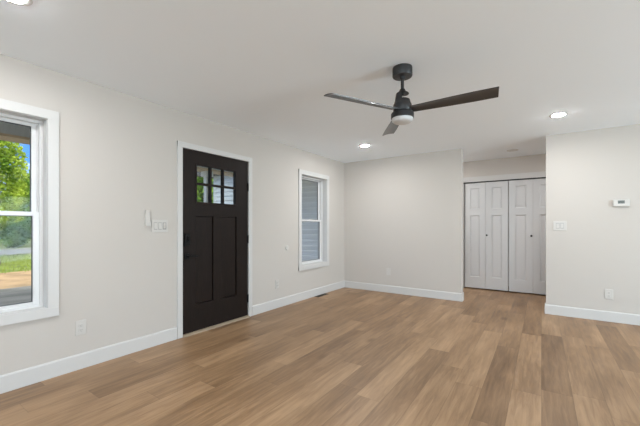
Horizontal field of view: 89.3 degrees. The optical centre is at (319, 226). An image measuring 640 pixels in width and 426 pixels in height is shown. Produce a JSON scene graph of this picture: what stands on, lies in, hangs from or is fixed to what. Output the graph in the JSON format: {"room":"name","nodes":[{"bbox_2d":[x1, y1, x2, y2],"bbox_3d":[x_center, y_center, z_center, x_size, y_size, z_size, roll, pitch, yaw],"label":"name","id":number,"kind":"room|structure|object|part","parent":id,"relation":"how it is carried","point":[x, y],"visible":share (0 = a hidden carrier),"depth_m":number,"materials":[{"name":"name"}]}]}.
{"room":"living room","nodes":[
{"label":"living room","id":0,"kind":"room"},
{"bbox_2d":[0,54,343,374],"bbox_3d":[-1.810,-0.018,3.202,0.180,2.440,12.043,0,0,34],"label":"wall","id":1,"kind":"structure","parent":0,"point":[118,150],"depth_m":3.05,"materials":[{"name":"grey paint"}]},
{"bbox_2d":[0,98,58,325],"bbox_3d":[-2.424,-0.098,2.287,0.199,1.630,0.890,0,0,34],"label":"window","id":2,"kind":"structure","parent":1,"relation":"in","point":[43,124],"depth_m":2.56,"materials":[{"name":"grey paint"}]},
{"bbox_3d":[-2.482,-0.451,2.327,0.030,0.740,0.702,0,0,34],"label":"sash","id":3,"kind":"part","parent":2,"relation":"part of","materials":[{"name":"white plastic"}]},
{"bbox_3d":[-2.452,0.256,2.306,0.030,0.738,0.702,0,0,34],"label":"sash","id":4,"kind":"part","parent":2,"relation":"part of","materials":[{"name":"white plastic"}]},
{"bbox_3d":[-2.467,-0.098,2.316,0.095,1.498,0.758,0,0,34],"label":"frame","id":5,"kind":"part","parent":2,"relation":"part of","materials":[{"name":"white plastic"}]},
{"bbox_2d":[75,319,85,335],"bbox_3d":[-2.017,0.856,2.732,0.009,0.124,0.079,0,0,34],"label":"wall outlet","id":6,"kind":"object","parent":1,"relation":"attached to","point":[80,326],"visible":1,"depth_m":2.73,"materials":[{"name":"grey plastic"}]},
{"bbox_2d":[144,210,150,225],"bbox_3d":[-1.695,-0.080,3.187,0.026,0.156,0.052,0,0,34],"label":"remote","id":7,"kind":"object","parent":1,"relation":"attached to","point":[147,219],"visible":1,"depth_m":3.18,"materials":[{"name":"grey plastic"}]},
{"bbox_2d":[151,220,167,231],"bbox_3d":[-1.627,-0.001,3.296,0.016,0.126,0.172,0,0,34],"label":"light switch","id":8,"kind":"object","parent":1,"relation":"attached to","point":[156,225],"visible":1,"depth_m":3.29,"materials":[{"name":"grey plastic"}]},
{"bbox_2d":[0,281,343,393],"bbox_3d":[-2.323,1.138,2.279,0.014,0.128,9.941,0,0,34],"label":"baseboard","id":9,"kind":"structure","parent":1,"relation":"attached to","point":[11,381],"depth_m":2.87,"materials":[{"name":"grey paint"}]},
{"bbox_2d":[177,141,251,338],"bbox_3d":[-1.224,0.146,3.902,0.037,2.113,1.079,0,0,34],"label":"trim","id":10,"kind":"structure","parent":1,"relation":"attached to","point":[180,145],"depth_m":3.49,"materials":[{"name":"grey paint"}]},
{"bbox_2d":[183,148,249,337],"bbox_3d":[-1.273,0.175,3.936,0.238,2.055,0.963,0,0,34],"label":"door","id":11,"kind":"structure","parent":1,"relation":"in","point":[215,235],"depth_m":3.85,"materials":[{"name":"black wood"}]},
{"bbox_3d":[-1.357,0.384,3.761,0.029,1.002,0.246,0,0,34],"label":"panel","id":12,"kind":"part","parent":11,"relation":"part of","materials":[{"name":"black wood"}]},
{"bbox_2d":[195,163,236,205],"bbox_3d":[-1.249,-0.481,3.902,0.046,0.455,0.598,0,0,34],"label":"grille","id":13,"kind":"object","parent":11,"relation":"attached to","point":[209,165],"depth_m":3.88,"materials":[{"name":"black wood"}]},
{"bbox_3d":[-1.156,0.384,4.055,0.029,1.002,0.246,0,0,34],"label":"panel","id":14,"kind":"part","parent":11,"relation":"part of","materials":[{"name":"black wood"}]},
{"bbox_2d":[275,280,278,288],"bbox_3d":[-0.629,0.852,4.762,0.009,0.124,0.079,0,0,34],"label":"wall outlet","id":15,"kind":"object","parent":1,"relation":"attached to","point":[276,281],"visible":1,"depth_m":4.75,"materials":[{"name":"grey plastic"}]},
{"bbox_2d":[298,169,328,270],"bbox_3d":[-0.162,-0.098,5.594,0.199,1.630,0.891,0,0,34],"label":"window","id":16,"kind":"structure","parent":1,"relation":"in","point":[322,181],"depth_m":5.86,"materials":[{"name":"grey paint"}]},
{"bbox_3d":[-0.221,-0.451,5.634,0.030,0.740,0.703,0,0,34],"label":"sash","id":17,"kind":"part","parent":16,"relation":"part of","materials":[{"name":"white plastic"}]},
{"bbox_3d":[-0.191,0.256,5.614,0.030,0.738,0.703,0,0,34],"label":"sash","id":18,"kind":"part","parent":16,"relation":"part of","materials":[{"name":"white plastic"}]},
{"bbox_3d":[-0.205,-0.098,5.624,0.095,1.498,0.759,0,0,34],"label":"frame","id":19,"kind":"part","parent":16,"relation":"part of","materials":[{"name":"white plastic"}]},
{"bbox_2d":[0,0,639,162],"bbox_3d":[1.691,-1.263,0.711,8.731,0.050,12.203,0,0,34],"label":"ceiling","id":20,"kind":"structure","parent":0,"point":[266,69],"depth_m":2.42,"materials":[{"name":"white paint"}]},
{"bbox_2d":[5,0,32,5],"bbox_3d":[-1.649,-1.231,1.733,0.168,0.012,0.168,0,0,34],"label":"recessed light","id":21,"kind":"object","parent":20,"relation":"in","point":[17,2],"visible":1,"depth_m":1.78,"materials":[{"name":"white plastic"}]},
{"bbox_2d":[324,63,498,135],"bbox_3d":[0.755,-1.021,2.455,1.065,0.434,1.202,0,0,34],"label":"ceiling fan","id":22,"kind":"object","parent":20,"relation":"hanging from","point":[403,109],"visible":1,"depth_m":2.46,"materials":[{"name":"black metal"}]},
{"bbox_3d":[0.318,-0.904,2.365,0.598,0.032,0.116,0,0,-28],"label":"blade","id":23,"kind":"part","parent":22,"relation":"part of","materials":[{"name":"black wood"}]},
{"bbox_3d":[0.660,-0.904,2.905,0.116,0.032,0.598,0,0,2],"label":"blade","id":24,"kind":"part","parent":22,"relation":"part of","materials":[{"name":"black wood"}]},
{"bbox_3d":[0.957,-0.904,2.339,0.598,0.032,0.116,0,0,32],"label":"blade","id":25,"kind":"part","parent":22,"relation":"part of","materials":[{"name":"black wood"}]},
{"bbox_2d":[549,112,567,117],"bbox_3d":[2.651,-1.231,3.603,0.168,0.012,0.168,0,0,34],"label":"recessed light","id":26,"kind":"object","parent":20,"relation":"in","point":[560,114],"visible":1,"depth_m":3.58,"materials":[{"name":"white plastic"}]},
{"bbox_2d":[0,286,639,425],"bbox_3d":[1.691,1.302,0.711,8.731,0.200,12.203,0,0,34],"label":"floor","id":27,"kind":"structure","parent":0,"point":[345,356],"depth_m":2.68,"materials":[{"name":"brown wood"}]},
{"bbox_2d":[344,148,462,292],"bbox_3d":[1.401,-0.018,5.826,2.159,2.440,0.118,0,0,34],"label":"wall","id":28,"kind":"structure","parent":0,"point":[403,215],"depth_m":5.68,"materials":[{"name":"grey paint"}]},
{"bbox_2d":[386,268,390,274],"bbox_3d":[1.238,0.827,5.861,0.079,0.124,0.009,0,0,34],"label":"wall outlet","id":29,"kind":"object","parent":28,"relation":"attached to","point":[388,270],"visible":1,"depth_m":5.86,"materials":[{"name":"grey plastic"}]},
{"bbox_2d":[344,281,463,301],"bbox_3d":[1.409,1.138,5.812,2.159,0.128,0.132,0,0,34],"label":"baseboard","id":30,"kind":"structure","parent":28,"relation":"attached to","point":[349,284],"depth_m":5.65,"materials":[{"name":"white paint"}]},
{"bbox_2d":[463,154,545,286],"bbox_3d":[4.669,-0.018,5.067,8.411,2.440,0.110,0,0,34],"label":"wall","id":31,"kind":"structure","parent":0,"point":[531,163],"depth_m":5.91,"materials":[{"name":"grey paint"}]},
{"bbox_2d":[465,181,507,290],"bbox_3d":[3.115,0.178,6.093,0.735,2.004,0.064,0,0,34],"label":"door","id":32,"kind":"structure","parent":31,"relation":"in","point":[486,203],"depth_m":6.08,"materials":[{"name":"grey paint"}]},
{"bbox_3d":[2.969,-0.523,6.208,0.168,0.400,0.023,0,0,34],"label":"panel","id":33,"kind":"part","parent":32,"relation":"part of","materials":[{"name":"grey paint"}]},
{"bbox_3d":[2.969,0.382,6.208,0.168,1.170,0.023,0,0,34],"label":"panel","id":34,"kind":"part","parent":32,"relation":"part of","materials":[{"name":"grey paint"}]},
{"bbox_3d":[3.274,-0.523,6.000,0.168,0.400,0.023,0,0,34],"label":"panel","id":35,"kind":"part","parent":32,"relation":"part of","materials":[{"name":"grey paint"}]},
{"bbox_3d":[3.274,0.382,6.000,0.168,1.170,0.023,0,0,34],"label":"panel","id":36,"kind":"part","parent":32,"relation":"part of","materials":[{"name":"grey paint"}]},
{"bbox_2d":[463,171,545,287],"bbox_3d":[3.404,0.132,5.855,1.686,2.140,0.017,0,0,34],"label":"trim","id":37,"kind":"structure","parent":31,"relation":"attached to","point":[543,173],"depth_m":5.96,"materials":[{"name":"grey paint"}]},
{"bbox_2d":[464,177,545,183],"bbox_3d":[3.422,-0.834,5.883,1.506,0.017,0.030,0,0,34],"label":"trim","id":38,"kind":"structure","parent":31,"relation":"attached to","point":[538,177],"depth_m":5.89,"materials":[{"name":"black"}]},
{"bbox_2d":[509,178,545,294],"bbox_3d":[3.730,0.178,5.672,0.735,2.004,0.064,0,0,34],"label":"door","id":39,"kind":"structure","parent":31,"relation":"in","point":[527,198],"depth_m":5.72,"materials":[{"name":"grey paint"}]},
{"bbox_3d":[3.585,-0.523,5.787,0.168,0.400,0.023,0,0,34],"label":"panel","id":40,"kind":"part","parent":39,"relation":"part of","materials":[{"name":"grey paint"}]},
{"bbox_3d":[3.585,0.382,5.787,0.168,1.170,0.023,0,0,34],"label":"panel","id":41,"kind":"part","parent":39,"relation":"part of","materials":[{"name":"grey paint"}]},
{"bbox_3d":[3.890,-0.523,5.579,0.168,0.400,0.023,0,0,34],"label":"panel","id":42,"kind":"part","parent":39,"relation":"part of","materials":[{"name":"grey paint"}]},
{"bbox_3d":[3.890,0.382,5.579,0.168,1.170,0.023,0,0,34],"label":"panel","id":43,"kind":"part","parent":39,"relation":"part of","materials":[{"name":"grey paint"}]},
{"bbox_2d":[546,124,639,314],"bbox_3d":[5.263,-0.018,3.046,5.149,2.440,0.118,0,0,34],"label":"wall","id":44,"kind":"structure","parent":0,"point":[598,250],"depth_m":4.16,"materials":[{"name":"grey paint"}]},
{"bbox_2d":[553,221,566,229],"bbox_3d":[3.228,-0.004,4.358,0.148,0.126,0.012,0,0,34],"label":"light switch","id":45,"kind":"object","parent":44,"relation":"attached to","point":[557,225],"visible":1,"depth_m":4.36,"materials":[{"name":"white plastic"}]},
{"bbox_2d":[545,303,639,325],"bbox_3d":[5.253,1.138,3.044,5.163,0.128,0.132,0,0,34],"label":"baseboard","id":46,"kind":"structure","parent":44,"relation":"attached to","point":[617,317],"depth_m":4.15,"materials":[{"name":"white paint"}]},
{"bbox_2d":[605,289,612,299],"bbox_3d":[3.639,0.859,4.079,0.079,0.124,0.009,0,0,34],"label":"wall outlet","id":47,"kind":"object","parent":44,"relation":"attached to","point":[608,292],"visible":1,"depth_m":4.08,"materials":[{"name":"white plastic"}]},
{"bbox_2d":[612,199,629,206],"bbox_3d":[3.724,-0.287,4.007,0.160,0.090,0.032,0,0,34],"label":"thermostat","id":48,"kind":"object","parent":44,"relation":"attached to","point":[617,202],"visible":1,"depth_m":4.00,"materials":[{"name":"grey plastic"}]},
{"label":"outside","id":49,"kind":"structure","parent":0,"visible":0},
{"bbox_2d":[0,286,30,305],"bbox_3d":[-0.593,1.746,12.519,8.089,0.212,100.000,0,0,34],"label":"porch floor","id":50,"kind":"structure","parent":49,"point":[17,294],"depth_m":7.65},
{"bbox_2d":[197,171,316,260],"bbox_3d":[0.103,0.069,10.056,4.419,3.166,5.880,0,0,34],"label":"house wing","id":51,"kind":"object","parent":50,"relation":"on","point":[309,189],"visible":0.1,"depth_m":7.11,"materials":[{"name":"plastic"}]},
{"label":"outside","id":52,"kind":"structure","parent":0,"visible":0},
{"bbox_2d":[0,239,30,272],"bbox_3d":[-37.984,1.757,38.083,74.300,0.190,160.000,0,0,34],"label":"ground","id":53,"kind":"structure","parent":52,"point":[27,245],"depth_m":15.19,"materials":[{"name":"plant"}]},
{"bbox_2d":[0,140,29,263],"bbox_3d":[-14.120,-1.555,14.024,2.292,6.535,2.260,0,0,-7],"label":"leafy tree","id":54,"kind":"object","parent":53,"relation":"on","point":[11,199],"visible":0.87,"depth_m":14.14,"materials":[{"name":"green plant"}]},
{"bbox_2d":[0,210,30,247],"bbox_3d":[-23.060,0.271,24.327,2.646,3.077,2.592,0,0,34],"label":"shrub","id":55,"kind":"object","parent":53,"relation":"on","point":[14,235],"visible":0.69,"depth_m":23.99,"materials":[{"name":"green plant"}]},
{"bbox_2d":[17,170,30,218],"bbox_3d":[-25.352,-1.778,29.495,4.691,6.980,5.028,0,0,34],"label":"leafy tree","id":56,"kind":"object","parent":53,"relation":"on","point":[24,207],"visible":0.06,"depth_m":27.99,"materials":[{"name":"green plant"}]},
{"bbox_2d":[197,176,212,202],"bbox_3d":[-6.427,-1.829,21.460,4.682,7.083,4.489,0,0,11],"label":"leafy tree","id":57,"kind":"object","parent":53,"relation":"on","point":[200,189],"visible":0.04,"depth_m":19.92,"materials":[{"name":"green plant"}]},
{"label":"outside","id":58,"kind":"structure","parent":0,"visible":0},
{"bbox_3d":[-3.664,-1.283,2.323,1.889,0.030,11.700,0,0,34],"label":"ceiling","id":59,"kind":"structure","parent":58,"visible":0},
{"bbox_2d":[0,122,232,176],"bbox_3d":[-4.342,-1.168,2.775,0.280,0.300,11.680,0,0,34],"label":"beam","id":60,"kind":"structure","parent":59,"relation":"attached to","point":[9,132],"depth_m":3.80,"materials":[{"name":"brown wood"}]},
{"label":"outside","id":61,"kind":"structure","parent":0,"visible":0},
{"bbox_2d":[0,248,30,255],"bbox_3d":[-17.429,1.642,24.030,6.100,0.039,160.000,0,0,34],"label":"road","id":62,"kind":"structure","parent":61,"point":[23,251],"depth_m":20.66,"materials":[{"name":"grey asphalt"}]},
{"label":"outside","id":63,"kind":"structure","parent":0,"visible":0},
{"bbox_2d":[0,270,30,288],"bbox_3d":[-2.236,1.752,13.643,12.309,0.200,100.000,0,0,34],"label":"dirt","id":64,"kind":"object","parent":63,"point":[20,278],"depth_m":10.02,"materials":[{"name":"brown soil"}]},
{"bbox_3d":[-3.693,1.512,2.343,1.959,0.380,11.700,0,0,34],"label":"porch slab","id":65,"kind":"object","parent":64,"relation":"on","visible":0},
{"bbox_2d":[201,171,212,202],"bbox_3d":[-2.107,0.152,6.043,0.170,2.340,0.170,0,0,34],"label":"porch post","id":66,"kind":"object","parent":65,"relation":"on","point":[204,174],"visible":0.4,"depth_m":6.00,"materials":[{"name":"white paint"}]}
]}

